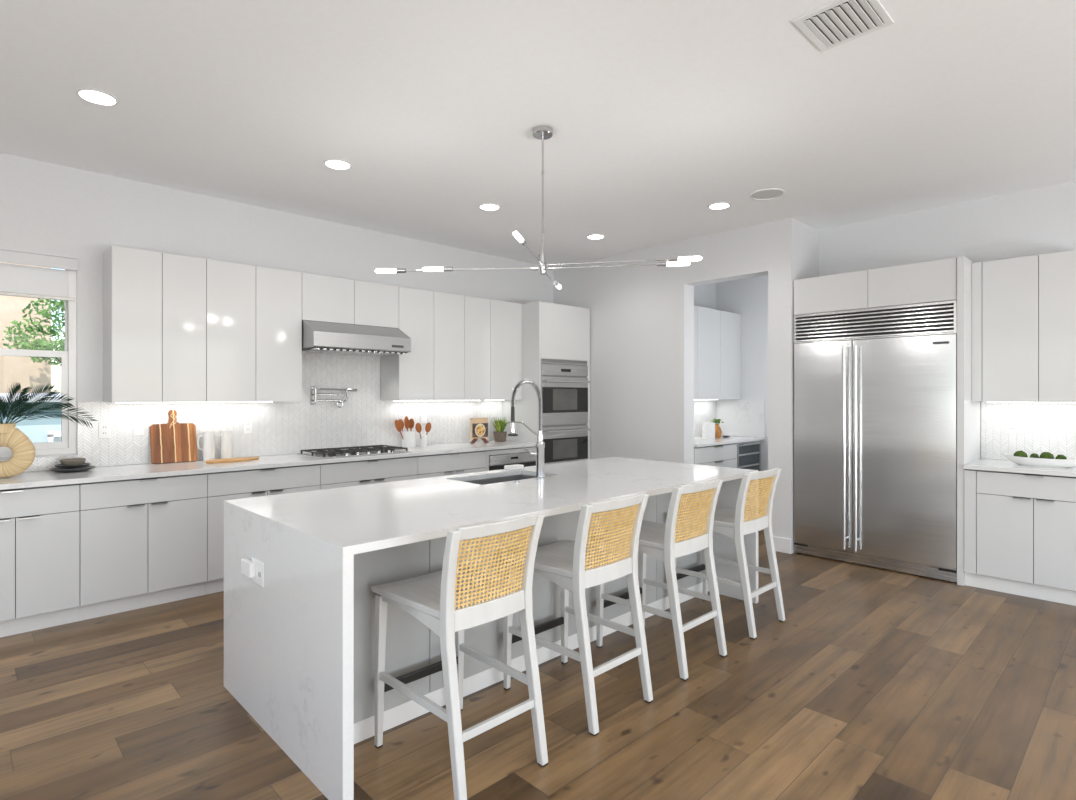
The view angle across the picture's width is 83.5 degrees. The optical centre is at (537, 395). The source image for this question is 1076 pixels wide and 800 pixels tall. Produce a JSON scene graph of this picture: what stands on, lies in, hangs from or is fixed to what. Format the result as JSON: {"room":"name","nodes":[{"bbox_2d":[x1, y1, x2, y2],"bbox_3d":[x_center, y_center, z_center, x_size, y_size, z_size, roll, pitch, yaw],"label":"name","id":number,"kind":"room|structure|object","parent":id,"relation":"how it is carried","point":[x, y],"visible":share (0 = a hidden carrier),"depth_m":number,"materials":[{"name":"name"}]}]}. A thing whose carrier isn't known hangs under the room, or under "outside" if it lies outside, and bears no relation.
{"room":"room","nodes":[
{"label":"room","id":0,"kind":"room"},
{"bbox_2d":[0,153,552,471],"bbox_3d":[-2.719,-0.088,4.902,8.300,3.040,0.160,0,0,-44],"label":"wall","id":1,"kind":"structure","parent":0,"point":[49,209],"depth_m":5.02,"materials":[{"name":"paint"}]},
{"bbox_2d":[0,250,77,456],"bbox_3d":[-3.658,-0.278,3.968,0.991,1.380,0.140,0,0,-44],"label":"window","id":2,"kind":"structure","parent":1,"relation":"in","point":[38,337],"depth_m":4.19,"materials":[{"name":"white"}]},
{"bbox_2d":[0,263,74,300],"bbox_3d":[-3.638,-0.775,3.950,0.955,0.215,0.012,0,0,-44],"label":"roller blind","id":3,"kind":"object","parent":2,"relation":"attached to","point":[15,280],"visible":1,"depth_m":4.13,"materials":[{"name":"white fabric"}]},
{"bbox_2d":[98,422,110,437],"bbox_3d":[-3.146,0.252,4.373,0.072,0.118,0.007,0,0,-44],"label":"wall socket","id":4,"kind":"object","parent":1,"relation":"attached to","point":[104,428],"visible":1,"depth_m":4.37,"materials":[{"name":"white plastic"}]},
{"bbox_2d":[103,245,161,402],"bbox_3d":[-2.932,-0.490,4.355,0.300,1.079,0.348,0,0,-44],"label":"upper cabinet","id":5,"kind":"object","parent":1,"relation":"attached to","point":[132,278],"visible":1,"depth_m":4.23,"materials":[{"name":"white paint"}]},
{"bbox_2d":[133,420,143,435],"bbox_3d":[-2.994,0.242,4.518,0.072,0.118,0.010,0,0,-44],"label":"light switch","id":6,"kind":"object","parent":1,"relation":"attached to","point":[138,425],"visible":1,"depth_m":4.51,"materials":[{"name":"white plastic"}]},
{"bbox_2d":[162,253,255,401],"bbox_3d":[-2.592,-0.490,4.684,0.644,1.079,0.348,0,0,-44],"label":"upper cabinet","id":7,"kind":"object","parent":1,"relation":"attached to","point":[209,306],"visible":0.98,"depth_m":4.54,"materials":[{"name":"white paint"}]},
{"bbox_2d":[134,402,223,402],"bbox_3d":[-2.651,0.054,4.731,1.100,0.005,0.024,0,0,-44],"label":"diffuser","id":8,"kind":"object","parent":7,"relation":"attached to","point":[134,402],"depth_m":4.62,"materials":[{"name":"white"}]},
{"bbox_2d":[124,401,272,402],"bbox_3d":[-2.651,0.052,4.731,1.100,0.009,0.028,0,0,-44],"label":"led light strip","id":9,"kind":"object","parent":7,"relation":"attached to","point":[270,401],"visible":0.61,"depth_m":4.60,"materials":[{"name":"white plastic"}]},
{"bbox_2d":[243,419,251,433],"bbox_3d":[-2.436,0.262,5.059,0.072,0.118,0.007,0,0,-44],"label":"wall socket","id":10,"kind":"object","parent":1,"relation":"attached to","point":[247,424],"visible":1,"depth_m":5.05,"materials":[{"name":"white plastic"}]},
{"bbox_2d":[256,266,301,401],"bbox_3d":[-2.227,-0.490,5.036,0.368,1.079,0.348,0,0,-44],"label":"upper cabinet","id":11,"kind":"object","parent":1,"relation":"attached to","point":[278,291],"visible":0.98,"depth_m":4.90,"materials":[{"name":"white paint"}]},
{"bbox_2d":[310,386,356,407],"bbox_3d":[-1.859,0.015,5.513,0.416,0.197,0.088,0,0,-32],"label":"tap","id":12,"kind":"object","parent":1,"relation":"attached to","point":[313,390],"visible":1,"depth_m":5.45,"materials":[{"name":"silver metal"}]},
{"bbox_2d":[302,273,398,327],"bbox_3d":[-1.763,-0.831,5.484,0.921,0.397,0.348,0,0,-44],"label":"upper cabinet","id":13,"kind":"object","parent":1,"relation":"attached to","point":[324,298],"visible":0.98,"depth_m":5.33,"materials":[{"name":"white paint"}]},
{"bbox_2d":[302,320,410,356],"bbox_3d":[-1.683,-0.503,5.402,0.913,0.254,0.555,0,0,-44],"label":"range hood","id":14,"kind":"object","parent":1,"relation":"attached to","point":[317,337],"visible":0.96,"depth_m":5.19,"materials":[{"name":"metal"}]},
{"bbox_2d":[302,347,407,352],"bbox_3d":[-1.682,-0.393,5.401,0.873,0.006,0.503,0,0,-44],"label":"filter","id":15,"kind":"object","parent":14,"relation":"on","point":[304,349],"depth_m":5.22,"materials":[{"name":"silver metal"}]},
{"bbox_2d":[380,286,463,400],"bbox_3d":[-1.155,-0.490,6.071,0.766,1.079,0.348,0,0,-44],"label":"upper cabinet","id":16,"kind":"object","parent":1,"relation":"attached to","point":[433,369],"visible":0.98,"depth_m":5.91,"materials":[{"name":"white paint"}]},
{"bbox_2d":[394,400,479,400],"bbox_3d":[-1.033,0.052,6.295,1.060,0.009,0.028,0,0,-44],"label":"led light strip","id":17,"kind":"object","parent":16,"relation":"attached to","point":[394,400],"visible":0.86,"depth_m":6.34,"materials":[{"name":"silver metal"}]},
{"bbox_2d":[423,400,479,400],"bbox_3d":[-1.033,0.054,6.295,1.060,0.005,0.024,0,0,-44],"label":"diffuser","id":18,"kind":"object","parent":16,"relation":"attached to","point":[423,400],"depth_m":6.39,"materials":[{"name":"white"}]},
{"bbox_2d":[421,412,426,422],"bbox_3d":[-1.185,0.232,6.265,0.072,0.118,0.010,0,0,-44],"label":"light switch","id":19,"kind":"object","parent":1,"relation":"attached to","point":[423,414],"visible":1,"depth_m":6.26,"materials":[{"name":"white plastic"}]},
{"bbox_2d":[464,296,518,399],"bbox_3d":[-0.604,-0.490,6.603,0.765,1.079,0.348,0,0,-44],"label":"upper cabinet","id":20,"kind":"object","parent":1,"relation":"attached to","point":[491,327],"visible":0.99,"depth_m":6.46,"materials":[{"name":"white paint"}]},
{"bbox_2d":[773,536,790,553],"bbox_3d":[2.209,1.365,5.516,0.014,0.135,0.217,0,0,-44],"label":"baseboard","id":21,"kind":"structure","parent":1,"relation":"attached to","point":[783,545],"depth_m":5.49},
{"bbox_2d":[493,431,506,441],"bbox_3d":[-0.427,0.462,6.776,0.110,0.112,0.110,0,0,-44],"label":"pot","id":22,"kind":"object","parent":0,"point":[499,436],"depth_m":6.74,"materials":[{"name":"grey ceramic"}]},
{"bbox_2d":[0,0,1075,266],"bbox_3d":[1.239,-1.658,2.028,10.000,0.100,9.795,0,0,-44],"label":"ceiling","id":23,"kind":"structure","parent":0,"point":[658,112],"depth_m":3.33,"materials":[{"name":"paint"}]},
{"bbox_2d":[75,88,118,105],"bbox_3d":[-2.371,-1.604,3.244,0.190,0.006,0.190,0,0,-44],"label":"recessed light","id":24,"kind":"object","parent":23,"relation":"in","point":[95,96],"visible":1,"depth_m":3.23,"materials":[{"name":"white"}]},
{"bbox_2d":[323,159,351,169],"bbox_3d":[-1.393,-1.604,4.188,0.190,0.006,0.190,0,0,-44],"label":"recessed light","id":25,"kind":"object","parent":23,"relation":"in","point":[338,164],"visible":1,"depth_m":4.18,"materials":[{"name":"white"}]},
{"bbox_2d":[478,203,500,210],"bbox_3d":[-0.413,-1.604,5.135,0.190,0.006,0.190,0,0,-44],"label":"recessed light","id":26,"kind":"object","parent":23,"relation":"in","point":[486,206],"visible":1,"depth_m":5.11,"materials":[{"name":"white"}]},
{"bbox_2d":[375,125,701,288],"bbox_3d":[-0.029,-1.175,3.602,1.248,0.866,1.534,0,0,-44],"label":"chandelier","id":27,"kind":"object","parent":23,"relation":"hanging from","point":[542,132],"visible":1,"depth_m":3.63,"materials":[{"name":"silver metal"}]},
{"bbox_2d":[396,268,405,272],"bbox_3d":[-0.843,-0.768,3.710,0.055,0.030,0.029,0,0,4],"label":"socket","id":28,"kind":"object","parent":27,"relation":"attached to","point":[398,270],"depth_m":3.70,"materials":[{"name":"silver metal"}]},
{"bbox_2d":[443,267,452,271],"bbox_3d":[-0.551,-0.775,3.693,0.055,0.030,0.029,0,0,4],"label":"socket","id":29,"kind":"object","parent":27,"relation":"attached to","point":[445,269],"depth_m":3.68,"materials":[{"name":"silver metal"}]},
{"bbox_2d":[657,262,666,266],"bbox_3d":[0.725,-0.768,3.530,0.055,0.030,0.029,0,0,10],"label":"socket","id":30,"kind":"object","parent":27,"relation":"attached to","point":[659,264],"depth_m":3.52,"materials":[{"name":"silver metal"}]},
{"bbox_2d":[668,257,677,261],"bbox_3d":[0.788,-0.792,3.511,0.055,0.030,0.029,0,0,10],"label":"socket","id":31,"kind":"object","parent":27,"relation":"attached to","point":[670,259],"depth_m":3.50,"materials":[{"name":"silver metal"}]},
{"bbox_2d":[586,234,604,238],"bbox_3d":[0.584,-1.604,6.097,0.190,0.006,0.190,0,0,-44],"label":"recessed light","id":32,"kind":"object","parent":23,"relation":"in","point":[592,236],"visible":1,"depth_m":6.08,"materials":[{"name":"white"}]},
{"bbox_2d":[708,202,730,209],"bbox_3d":[1.535,-1.604,5.104,0.190,0.006,0.190,0,0,-44],"label":"recessed light","id":33,"kind":"object","parent":23,"relation":"in","point":[719,205],"visible":1,"depth_m":5.09,"materials":[{"name":"white"}]},
{"bbox_2d":[749,188,784,199],"bbox_3d":[1.828,-1.604,4.811,0.270,0.006,0.270,0,0,-44],"label":"ceiling speaker","id":34,"kind":"object","parent":23,"relation":"attached to","point":[771,193],"visible":1,"depth_m":4.81},
{"bbox_2d":[752,190,782,198],"bbox_3d":[1.828,-1.606,4.811,0.234,0.003,0.234,0,0,-44],"label":"speaker grille","id":35,"kind":"object","parent":34,"relation":"attached to","point":[760,194],"depth_m":4.81,"materials":[{"name":"white metal"}]},
{"bbox_2d":[792,0,893,51],"bbox_3d":[1.311,-1.601,2.587,0.330,0.014,0.300,0,0,-44],"label":"ceiling vent","id":36,"kind":"object","parent":23,"relation":"in","point":[838,22],"visible":1,"depth_m":2.58,"materials":[{"name":"white metal"}]},
{"bbox_2d":[0,511,1075,799],"bbox_3d":[1.239,1.482,2.028,10.000,0.100,9.795,0,0,-44],"label":"floor","id":37,"kind":"structure","parent":0,"point":[874,683],"depth_m":2.70,"materials":[{"name":"brown wood"}]},
{"bbox_2d":[0,484,79,637],"bbox_3d":[-3.303,0.992,3.784,0.611,0.880,0.634,0,0,-44],"label":"base cabinet","id":38,"kind":"object","parent":37,"relation":"on","point":[40,526],"visible":0.99,"depth_m":3.65,"materials":[{"name":"white paint"}]},
{"bbox_2d":[79,473,206,620],"bbox_3d":[-2.821,0.992,4.249,0.726,0.880,0.634,0,0,-44],"label":"base cabinet","id":39,"kind":"object","parent":37,"relation":"on","point":[143,541],"visible":0.99,"depth_m":4.01,"materials":[{"name":"white paint"}]},
{"bbox_2d":[205,464,319,594],"bbox_3d":[-2.262,0.992,4.789,0.827,0.880,0.634,0,0,-44],"label":"base cabinet","id":40,"kind":"object","parent":37,"relation":"on","point":[229,485],"visible":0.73,"depth_m":4.40,"materials":[{"name":"white paint"}]},
{"bbox_2d":[319,456,417,489],"bbox_3d":[-1.634,0.992,5.395,0.916,0.880,0.634,0,0,-44],"label":"base cabinet","id":41,"kind":"object","parent":37,"relation":"on","point":[364,472],"visible":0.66,"depth_m":5.15,"materials":[{"name":"white paint"}]},
{"bbox_2d":[417,451,485,478],"bbox_3d":[-1.015,0.992,5.993,0.803,0.880,0.634,0,0,-44],"label":"base cabinet","id":42,"kind":"object","parent":37,"relation":"on","point":[436,465],"visible":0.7,"depth_m":5.75,"materials":[{"name":"white paint"}]},
{"bbox_2d":[371,513,547,799],"bbox_3d":[-0.317,0.946,2.405,0.451,0.972,0.594,0,0,-44],"label":"bar stool","id":43,"kind":"object","parent":37,"relation":"on","point":[453,599],"visible":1,"depth_m":2.29,"materials":[{"name":"white paint"}]},
{"bbox_2d":[224,457,757,799],"bbox_3d":[-0.011,0.975,3.569,3.047,0.914,1.270,0,0,-44],"label":"kitchen island","id":44,"kind":"object","parent":37,"relation":"on","point":[299,647],"visible":0.74,"depth_m":2.67,"materials":[{"name":"white stone"}]},
{"bbox_2d":[241,557,263,586],"bbox_3d":[-1.222,0.747,2.608,0.030,0.102,0.268,0,0,-44],"label":"wall socket","id":45,"kind":"object","parent":44,"relation":"attached to","point":[254,569],"visible":1,"depth_m":2.58,"materials":[{"name":"white plastic"}]},
{"bbox_2d":[463,474,535,484],"bbox_3d":[-0.221,0.656,3.842,0.664,0.212,0.389,0,0,-44],"label":"undermount sink","id":46,"kind":"object","parent":44,"relation":"in","point":[513,477],"visible":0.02,"depth_m":4.08,"materials":[{"name":"metal"}]},
{"bbox_2d":[504,464,523,469],"bbox_3d":[-0.168,0.503,4.219,0.130,0.030,0.067,0,0,-44],"label":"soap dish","id":47,"kind":"object","parent":44,"relation":"on","point":[515,466],"visible":1,"depth_m":4.19,"materials":[{"name":"white ceramic"}]},
{"bbox_2d":[508,379,544,479],"bbox_3d":[-0.082,0.207,3.816,0.087,0.623,0.323,0,0,-44],"label":"kitchen faucet","id":48,"kind":"object","parent":44,"relation":"on","point":[540,445],"visible":1,"depth_m":3.72,"materials":[{"name":"silver metal"}]},
{"bbox_2d":[485,446,535,470],"bbox_3d":[-0.461,0.992,6.529,0.737,0.880,0.634,0,0,-44],"label":"base cabinet","id":49,"kind":"object","parent":37,"relation":"on","point":[511,450],"visible":0.08,"depth_m":6.22,"materials":[{"name":"white paint"}]},
{"bbox_2d":[489,452,535,470],"bbox_3d":[-0.452,0.826,6.512,0.654,0.432,0.594,0,0,-44],"label":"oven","id":50,"kind":"object","parent":49,"relation":"in","point":[496,462],"visible":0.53,"depth_m":6.27,"materials":[{"name":"metal"}]},
{"bbox_2d":[502,301,589,459],"bbox_3d":[0.090,0.201,7.067,0.875,2.462,0.644,0,0,-44],"label":"tall cabinet","id":51,"kind":"object","parent":37,"relation":"on","point":[552,331],"depth_m":6.75,"materials":[{"name":"white paint"}]},
{"bbox_2d":[541,359,589,464],"bbox_3d":[0.133,0.194,7.032,0.759,1.187,0.658,0,0,-44],"label":"double wall oven","id":52,"kind":"object","parent":51,"relation":"in","point":[564,383],"visible":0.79,"depth_m":6.83,"materials":[{"name":"metal"}]},
{"bbox_2d":[500,493,652,735],"bbox_3d":[0.182,0.946,2.887,0.451,0.972,0.594,0,0,-44],"label":"bar stool","id":53,"kind":"object","parent":37,"relation":"on","point":[575,566],"visible":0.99,"depth_m":2.76,"materials":[{"name":"white paint"}]},
{"bbox_2d":[594,479,726,680],"bbox_3d":[0.683,0.946,3.378,0.451,0.972,0.594,0,0,-44],"label":"bar stool","id":54,"kind":"object","parent":37,"relation":"on","point":[667,542],"visible":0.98,"depth_m":3.25,"materials":[{"name":"white paint"}]},
{"bbox_2d":[694,443,736,467],"bbox_3d":[1.781,0.992,6.905,0.913,0.880,0.631,0,0,-44],"label":"base cabinet","id":55,"kind":"object","parent":37,"relation":"on","point":[725,455],"visible":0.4,"depth_m":6.70,"materials":[{"name":"white paint"}]},
{"bbox_2d":[694,435,763,446],"bbox_3d":[2.006,0.534,7.118,1.531,0.032,0.643,0,0,-44],"label":"countertop","id":56,"kind":"structure","parent":55,"relation":"on","point":[698,441],"depth_m":6.97,"materials":[{"name":"white stone"}]},
{"bbox_2d":[702,422,714,438],"bbox_3d":[2.050,0.423,7.234,0.150,0.190,0.150,0,0,-44],"label":"canister","id":57,"kind":"object","parent":56,"relation":"on","point":[708,428],"visible":1,"depth_m":7.17,"materials":[{"name":"white ceramic"}]},
{"bbox_2d":[711,418,723,437],"bbox_3d":[2.188,0.394,7.404,0.157,0.247,0.155,0,0,-44],"label":"vase","id":58,"kind":"object","parent":56,"relation":"on","point":[718,433],"visible":0.82,"depth_m":7.36,"materials":[{"name":"ceramic"}]},
{"bbox_2d":[670,468,784,638],"bbox_3d":[1.213,0.946,3.890,0.451,0.972,0.594,0,0,-44],"label":"bar stool","id":59,"kind":"object","parent":37,"relation":"on","point":[737,523],"visible":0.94,"depth_m":3.73,"materials":[{"name":"white paint"}]},
{"bbox_2d":[736,441,760,507],"bbox_3d":[2.335,0.992,7.421,0.590,0.880,0.648,0,0,-44],"label":"wine cooler","id":60,"kind":"object","parent":37,"relation":"on","point":[748,453],"visible":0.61,"depth_m":7.24,"materials":[{"name":"black glass"}]},
{"bbox_2d":[739,452,758,455],"bbox_3d":[2.529,0.701,7.220,0.510,0.022,0.007,0,0,-44],"label":"shelf","id":61,"kind":"object","parent":60,"relation":"attached to","point":[740,453],"depth_m":7.22,"materials":[{"name":"metal"}]},
{"bbox_2d":[739,463,758,467],"bbox_3d":[2.529,0.841,7.220,0.510,0.022,0.007,0,0,-44],"label":"shelf","id":62,"kind":"object","parent":60,"relation":"attached to","point":[741,465],"depth_m":7.22,"materials":[{"name":"metal"}]},
{"bbox_2d":[794,300,956,582],"bbox_3d":[2.932,0.355,5.193,0.658,2.154,1.235,0,0,-44],"label":"refrigerator","id":63,"kind":"object","parent":37,"relation":"on","point":[875,389],"visible":0.99,"depth_m":4.95,"materials":[{"name":"metal"}]},
{"bbox_2d":[957,256,980,585],"bbox_3d":[3.402,0.192,4.751,0.602,2.480,0.045,0,0,-44],"label":"end panel","id":64,"kind":"object","parent":37,"relation":"on","point":[968,411],"visible":0.56,"depth_m":4.56,"materials":[{"name":"white paint"}]},
{"bbox_2d":[964,469,1075,605],"bbox_3d":[3.666,0.992,4.454,0.614,0.880,0.748,0,0,-44],"label":"base cabinet","id":65,"kind":"object","parent":37,"relation":"on","point":[1020,528],"visible":0.99,"depth_m":4.28,"materials":[{"name":"white paint"}]},
{"bbox_2d":[963,459,1075,476],"bbox_3d":[3.668,0.534,4.447,0.620,0.032,0.761,0,0,-44],"label":"countertop","id":66,"kind":"structure","parent":65,"relation":"on","point":[981,464],"depth_m":4.33,"materials":[{"name":"white stone"}]},
{"bbox_2d":[1002,453,1075,467],"bbox_3d":[3.705,0.478,4.412,0.170,0.080,0.500,0,0,-44],"label":"serving bowl","id":67,"kind":"object","parent":66,"relation":"on","point":[1042,462],"visible":0.95,"depth_m":4.37,"materials":[{"name":"white ceramic"}]},
{"bbox_2d":[1013,450,1027,456],"bbox_3d":[3.612,0.454,4.509,0.084,0.086,0.086,0,0,-44],"label":"moss ball","id":68,"kind":"object","parent":67,"relation":"in","point":[1021,453],"visible":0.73,"depth_m":4.49,"materials":[{"name":"green plant"}]},
{"bbox_2d":[1030,453,1038,457],"bbox_3d":[3.676,0.458,4.460,0.054,0.057,0.056,0,0,-44],"label":"moss ball","id":69,"kind":"object","parent":67,"relation":"in","point":[1033,455],"visible":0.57,"depth_m":4.44,"materials":[{"name":"green plant"}]},
{"bbox_2d":[1039,452,1053,458],"bbox_3d":[3.715,0.455,4.401,0.084,0.084,0.085,0,0,-44],"label":"moss ball","id":70,"kind":"object","parent":67,"relation":"in","point":[1046,455],"visible":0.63,"depth_m":4.38,"materials":[{"name":"green plant"}]},
{"bbox_2d":[1055,455,1066,458],"bbox_3d":[3.770,0.456,4.343,0.060,0.059,0.061,0,0,-44],"label":"moss ball","id":71,"kind":"object","parent":67,"relation":"in","point":[1057,456],"visible":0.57,"depth_m":4.33,"materials":[{"name":"green plant"}]},
{"bbox_3d":[-3.741,0.992,3.360,0.606,0.880,0.634,0,0,-44],"label":"base cabinet","id":72,"kind":"object","parent":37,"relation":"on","visible":0},
{"bbox_2d":[0,440,535,489],"bbox_3d":[-2.075,0.534,4.964,5.232,0.032,0.644,0,0,-44],"label":"countertop","id":73,"kind":"structure","parent":72,"relation":"on","point":[125,472],"depth_m":4.39,"materials":[{"name":"white stone"}]},
{"bbox_2d":[0,423,34,477],"bbox_3d":[-3.350,0.346,3.778,0.320,0.341,0.124,0,0,-20],"label":"ring vase","id":74,"kind":"object","parent":73,"relation":"on","point":[21,446],"visible":0.98,"depth_m":3.77,"materials":[{"name":"beige ceramic"}]},
{"bbox_2d":[0,383,96,426],"bbox_3d":[-3.312,0.064,3.772,0.920,0.325,0.238,0,0,-35],"label":"fronds","id":75,"kind":"object","parent":74,"relation":"in","point":[26,406],"visible":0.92,"depth_m":3.87,"materials":[{"name":"green plant"}]},
{"bbox_2d":[49,466,95,471],"bbox_3d":[-3.185,0.506,4.125,0.256,0.023,0.256,0,0,-44],"label":"plate","id":76,"kind":"object","parent":73,"relation":"on","point":[85,468],"visible":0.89,"depth_m":4.09,"materials":[{"name":"black ceramic"}]},
{"bbox_2d":[54,463,90,468],"bbox_3d":[-3.185,0.483,4.125,0.200,0.023,0.200,0,0,-44],"label":"plate","id":77,"kind":"object","parent":76,"relation":"on","point":[83,464],"visible":0.84,"depth_m":4.07,"materials":[{"name":"black ceramic"}]},
{"bbox_2d":[59,458,85,465],"bbox_3d":[-3.185,0.461,4.125,0.146,0.048,0.146,0,0,-44],"label":"bowl","id":78,"kind":"object","parent":77,"relation":"on","point":[71,461],"visible":0.8,"depth_m":4.08,"materials":[{"name":"grey ceramic"}]},
{"bbox_2d":[149,409,196,463],"bbox_3d":[-2.812,0.313,4.650,0.310,0.407,0.097,0,0,-44],"label":"cutting board","id":79,"kind":"object","parent":73,"relation":"on","point":[173,441],"visible":1,"depth_m":4.64,"materials":[{"name":"brown wood"}]},
{"bbox_2d":[197,432,214,460],"bbox_3d":[-2.631,0.404,4.782,0.122,0.228,0.088,0,0,-16],"label":"pitcher","id":80,"kind":"object","parent":73,"relation":"on","point":[208,449],"visible":0.83,"depth_m":4.75,"materials":[{"name":"white ceramic"}]},
{"bbox_2d":[215,431,232,458],"bbox_3d":[-2.538,0.404,4.873,0.122,0.228,0.088,0,0,-16],"label":"pitcher","id":81,"kind":"object","parent":73,"relation":"on","point":[226,448],"visible":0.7,"depth_m":4.84,"materials":[{"name":"white ceramic"}]},
{"bbox_2d":[206,457,258,462],"bbox_3d":[-2.413,0.509,4.755,0.190,0.016,0.413,0,0,40],"label":"serving board","id":82,"kind":"object","parent":73,"relation":"on","point":[224,460],"visible":1,"depth_m":4.71,"materials":[{"name":"brown wood"}]},
{"bbox_2d":[297,445,410,458],"bbox_3d":[-1.635,0.496,5.393,0.840,0.042,0.510,0,0,-44],"label":"gas cooktop","id":83,"kind":"object","parent":73,"relation":"in","point":[322,453],"visible":1,"depth_m":5.27,"materials":[{"name":"metal"}]},
{"bbox_2d":[401,431,415,447],"bbox_3d":[-1.286,0.435,5.988,0.144,0.165,0.144,0,0,-44],"label":"utensil crock","id":84,"kind":"object","parent":73,"relation":"on","point":[409,437],"visible":0.91,"depth_m":5.93,"materials":[{"name":"white ceramic"}]},
{"bbox_2d":[395,420,402,438],"bbox_3d":[-1.347,0.372,5.909,0.011,0.268,0.137,0,0,42],"label":"wooden spatula","id":85,"kind":"object","parent":84,"relation":"in","point":[397,424],"visible":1,"depth_m":5.88,"materials":[{"name":"brown wood"}]},
{"bbox_2d":[398,419,403,430],"bbox_3d":[-1.339,0.369,5.943,0.108,0.272,0.022,0,0,-44],"label":"wooden spoon","id":86,"kind":"object","parent":84,"relation":"in","point":[401,422],"visible":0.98,"depth_m":5.93,"materials":[{"name":"brown wood"}]},
{"bbox_2d":[404,416,408,430],"bbox_3d":[-1.294,0.355,5.957,0.013,0.300,0.068,0,0,38],"label":"wooden spatula","id":87,"kind":"object","parent":84,"relation":"in","point":[406,420],"visible":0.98,"depth_m":5.95,"materials":[{"name":"brown wood"}]},
{"bbox_2d":[409,418,413,430],"bbox_3d":[-1.265,0.367,6.015,0.072,0.274,0.022,0,0,-44],"label":"wooden spoon","id":88,"kind":"object","parent":84,"relation":"in","point":[411,421],"visible":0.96,"depth_m":6.01,"materials":[{"name":"brown wood"}]},
{"bbox_2d":[420,435,427,446],"bbox_3d":[-1.149,0.458,6.077,0.072,0.120,0.072,0,0,-44],"label":"utensil crock","id":89,"kind":"object","parent":73,"relation":"on","point":[424,438],"visible":1,"depth_m":6.05,"materials":[{"name":"white ceramic"}]},
{"bbox_2d":[415,423,421,437],"bbox_3d":[-1.188,0.389,6.035,0.096,0.233,0.022,0,0,-44],"label":"wooden spoon","id":90,"kind":"object","parent":89,"relation":"in","point":[418,427],"visible":1,"depth_m":6.02,"materials":[{"name":"brown wood"}]},
{"bbox_2d":[415,423,421,432],"bbox_3d":[-1.195,0.323,6.028,0.075,0.101,0.022,0,0,-44],"label":"spoon bowl","id":91,"kind":"object","parent":90,"relation":"on","point":[418,427],"depth_m":6.02,"materials":[{"name":"brown wood"}]},
{"bbox_2d":[425,422,430,434],"bbox_3d":[-1.117,0.390,6.104,0.086,0.231,0.022,0,0,-44],"label":"wooden spoon","id":92,"kind":"object","parent":89,"relation":"in","point":[428,425],"visible":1,"depth_m":6.10,"materials":[{"name":"brown wood"}]},
{"bbox_2d":[468,418,489,443],"bbox_3d":[-0.641,0.382,6.566,0.270,0.272,0.040,0,0,-44],"label":"easel","id":93,"kind":"object","parent":73,"relation":"on","point":[475,439],"visible":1,"depth_m":6.50,"materials":[{"name":"brown wood"}]},
{"bbox_2d":[472,419,487,437],"bbox_3d":[-0.632,0.355,6.556,0.216,0.196,0.014,0,0,-44],"label":"cookbook","id":94,"kind":"object","parent":93,"relation":"on","point":[479,426],"visible":1,"depth_m":6.54,"materials":[{"name":"multicoloured paper"}]},
{"bbox_2d":[490,417,507,441],"bbox_3d":[-0.413,0.370,6.775,0.268,0.295,0.299,0,0,-44],"label":"potted grass","id":95,"kind":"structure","parent":73,"relation":"on","point":[500,435],"depth_m":6.73,"materials":[{"name":"green plant"}]},
{"bbox_2d":[553,217,799,553],"bbox_3d":[1.310,-0.088,6.597,0.190,3.040,3.020,0,0,-44],"label":"wall","id":96,"kind":"structure","parent":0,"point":[642,317],"depth_m":6.37,"materials":[{"name":"paint"}]},
{"bbox_2d":[694,283,715,436],"bbox_3d":[1.734,-0.088,7.410,1.550,3.040,0.150,0,0,-44],"label":"wall","id":97,"kind":"structure","parent":0,"point":[704,410],"depth_m":7.68,"materials":[{"name":"paint"}]},
{"bbox_2d":[694,305,740,399],"bbox_3d":[1.902,-0.490,7.236,1.546,1.079,0.348,0,0,-44],"label":"upper cabinet","id":98,"kind":"object","parent":97,"relation":"attached to","point":[717,333],"visible":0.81,"depth_m":7.22,"materials":[{"name":"white paint"}]},
{"bbox_2d":[716,275,767,510],"bbox_3d":[2.938,-0.088,7.373,0.130,3.040,1.875,0,0,-44],"label":"wall","id":99,"kind":"structure","parent":0,"point":[747,297],"depth_m":7.54,"materials":[{"name":"paint"}]},
{"bbox_2d":[716,399,764,436],"bbox_3d":[2.564,0.282,7.654,0.014,0.468,0.648,0,0,-44],"label":"backsplash","id":100,"kind":"structure","parent":99,"relation":"attached to","point":[740,417],"depth_m":7.63,"materials":[{"name":"white stone"}]},
{"bbox_2d":[800,222,818,278],"bbox_3d":[2.943,-0.088,6.158,1.550,3.040,0.120,0,0,-44],"label":"wall","id":101,"kind":"structure","parent":0,"point":[809,236],"depth_m":5.71,"materials":[{"name":"paint"}]},
{"bbox_2d":[819,181,1075,459],"bbox_3d":[5.088,-0.088,3.541,0.160,3.040,6.625,0,0,-44],"label":"wall","id":102,"kind":"structure","parent":0,"point":[1039,221],"depth_m":4.88,"materials":[{"name":"paint"}]},
{"bbox_2d":[794,258,956,314],"bbox_3d":[2.957,-0.886,5.217,0.594,0.320,1.239,0,0,-44],"label":"upper cabinet","id":103,"kind":"object","parent":102,"relation":"attached to","point":[931,281],"visible":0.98,"depth_m":4.95,"materials":[{"name":"white paint"}]},
{"bbox_2d":[972,250,1075,402],"bbox_3d":[3.769,-0.486,4.553,0.348,1.087,0.748,0,0,-44],"label":"upper cabinet","id":104,"kind":"object","parent":102,"relation":"attached to","point":[1024,308],"depth_m":4.47,"materials":[{"name":"white paint"}]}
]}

